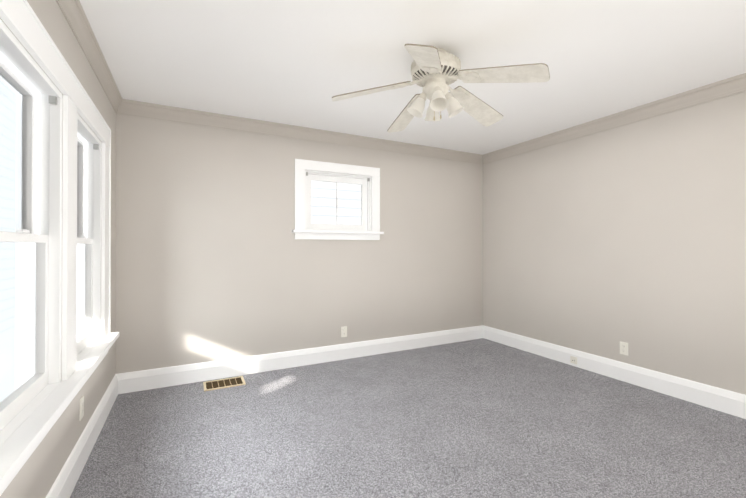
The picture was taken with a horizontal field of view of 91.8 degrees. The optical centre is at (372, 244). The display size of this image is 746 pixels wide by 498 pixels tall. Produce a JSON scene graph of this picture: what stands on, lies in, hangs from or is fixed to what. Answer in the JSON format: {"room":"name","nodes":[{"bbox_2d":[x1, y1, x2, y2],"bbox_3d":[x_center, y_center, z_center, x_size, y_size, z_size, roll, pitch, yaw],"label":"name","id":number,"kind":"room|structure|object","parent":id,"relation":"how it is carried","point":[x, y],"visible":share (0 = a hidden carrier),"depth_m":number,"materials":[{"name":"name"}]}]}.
{"room":"empty bedroom","nodes":[
{"label":"empty bedroom","id":0,"kind":"room"},
{"bbox_2d":[0,0,115,497],"bbox_3d":[-1.251,0.004,1.117,0.150,2.440,4.450,0,0,-27],"label":"wall","id":1,"kind":"structure","parent":0,"point":[38,473],"depth_m":1.84,"materials":[{"name":"beige paint"}]},
{"bbox_2d":[0,0,118,495],"bbox_3d":[-1.543,-0.036,1.771,0.228,1.627,1.970,0,0,-27],"label":"double-hung window","id":2,"kind":"structure","parent":1,"relation":"in","point":[62,290],"depth_m":1.66,"materials":[{"name":"white wood"}]},
{"bbox_2d":[79,396,83,420],"bbox_3d":[-1.630,0.913,2.024,0.008,0.114,0.070,0,0,-27],"label":"outlet","id":3,"kind":"object","parent":1,"relation":"attached to","point":[81,414],"visible":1,"depth_m":2.01,"materials":[{"name":"white plastic"}]},
{"bbox_2d":[46,373,121,497],"bbox_3d":[-1.175,1.141,1.151,0.021,0.166,4.150,0,0,-27],"label":"baseboard","id":4,"kind":"structure","parent":1,"relation":"attached to","point":[65,482],"depth_m":2.03,"materials":[{"name":"white wood"}]},
{"bbox_2d":[56,0,123,114],"bbox_3d":[-1.163,-1.157,1.168,0.048,0.118,4.150,0,0,-27],"label":"crown molding","id":5,"kind":"structure","parent":1,"relation":"attached to","point":[73,12],"depth_m":2.11,"materials":[{"name":"beige paint"}]},
{"bbox_2d":[116,114,482,373],"bbox_3d":[-0.361,0.018,3.992,4.060,2.440,0.150,0,0,-27],"label":"wall","id":6,"kind":"structure","parent":0,"point":[216,260],"depth_m":3.54,"materials":[{"name":"beige paint"}]},
{"bbox_2d":[122,325,481,393],"bbox_3d":[-0.327,1.155,3.907,3.990,0.166,0.021,0,0,-27],"label":"baseboard","id":7,"kind":"structure","parent":6,"relation":"attached to","point":[134,381],"depth_m":3.60,"materials":[{"name":"white wood"}]},
{"bbox_2d":[124,99,483,163],"bbox_3d":[-0.321,-1.143,3.907,3.930,0.118,0.048,0,0,-27],"label":"crown molding","id":8,"kind":"structure","parent":6,"relation":"attached to","point":[131,108],"depth_m":3.61,"materials":[{"name":"beige paint"}]},
{"bbox_2d":[292,159,383,239],"bbox_3d":[-0.384,-0.467,3.948,1.037,0.820,0.212,0,0,-27],"label":"window","id":9,"kind":"structure","parent":6,"relation":"in","point":[368,182],"depth_m":3.91,"materials":[{"name":"white wood"}]},
{"bbox_2d":[341,326,346,336],"bbox_3d":[-0.314,0.943,3.923,0.070,0.114,0.008,0,0,-27],"label":"outlet","id":10,"kind":"object","parent":6,"relation":"attached to","point":[344,331],"visible":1,"depth_m":3.92,"materials":[{"name":"white plastic"}]},
{"bbox_2d":[70,338,745,497],"bbox_3d":[0.621,1.289,2.073,4.360,0.120,4.450,0,0,-27],"label":"floor","id":11,"kind":"structure","parent":0,"point":[481,418],"depth_m":2.32,"materials":[{"name":"carpet"}]},
{"bbox_2d":[203,376,245,390],"bbox_3d":[-1.321,1.230,3.212,0.335,0.009,0.214,0,0,-27],"label":"air vent register","id":12,"kind":"object","parent":11,"relation":"on","point":[223,383],"visible":0.98,"depth_m":3.21,"materials":[{"name":"beige metal"}]},
{"bbox_2d":[79,0,745,154],"bbox_3d":[0.621,-1.271,2.086,4.360,0.120,4.450,0,0,-27],"label":"ceiling","id":13,"kind":"structure","parent":0,"point":[301,63],"depth_m":2.31,"materials":[{"name":"white paint"}]},
{"bbox_2d":[332,44,549,132],"bbox_3d":[0.404,-0.994,2.323,1.265,0.433,1.254,0,0,-27],"label":"ceiling fan","id":14,"kind":"object","parent":13,"relation":"hanging from","point":[436,72],"visible":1,"depth_m":2.21,"materials":[{"name":"white plastic"}]},
{"bbox_2d":[483,92,745,394],"bbox_3d":[2.494,0.013,3.042,0.150,2.440,4.450,0,0,-27],"label":"wall","id":15,"kind":"structure","parent":0,"point":[606,242],"depth_m":3.21,"materials":[{"name":"beige paint"}]},
{"bbox_2d":[481,73,745,164],"bbox_3d":[2.405,-1.148,3.002,0.048,0.118,4.150,0,0,-27],"label":"crown molding","id":16,"kind":"structure","parent":15,"relation":"attached to","point":[734,85],"depth_m":3.19,"materials":[{"name":"beige paint"}]},
{"bbox_2d":[482,325,745,418],"bbox_3d":[2.417,1.150,2.997,0.021,0.166,4.150,0,0,-27],"label":"baseboard","id":17,"kind":"structure","parent":15,"relation":"attached to","point":[695,392],"depth_m":3.19,"materials":[{"name":"white wood"}]},
{"bbox_2d":[570,356,576,364],"bbox_3d":[2.047,1.175,3.685,0.008,0.072,0.072,0,0,-27],"label":"outlet plate","id":18,"kind":"object","parent":17,"relation":"attached to","point":[573,359],"visible":1,"depth_m":3.69,"materials":[{"name":"white plastic"}]},
{"bbox_2d":[620,341,627,355],"bbox_3d":[2.279,0.940,3.281,0.008,0.114,0.070,0,0,-27],"label":"outlet","id":19,"kind":"object","parent":15,"relation":"attached to","point":[623,348],"visible":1,"depth_m":3.28,"materials":[{"name":"white plastic"}]},
{"label":"outside","id":20,"kind":"structure","parent":0,"visible":0},
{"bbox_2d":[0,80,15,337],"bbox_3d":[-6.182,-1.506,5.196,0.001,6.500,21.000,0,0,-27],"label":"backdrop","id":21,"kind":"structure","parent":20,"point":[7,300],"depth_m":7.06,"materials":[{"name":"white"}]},
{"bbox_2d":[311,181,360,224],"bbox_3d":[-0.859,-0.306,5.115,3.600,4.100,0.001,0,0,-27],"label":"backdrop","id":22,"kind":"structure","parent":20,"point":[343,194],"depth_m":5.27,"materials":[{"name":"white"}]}
]}

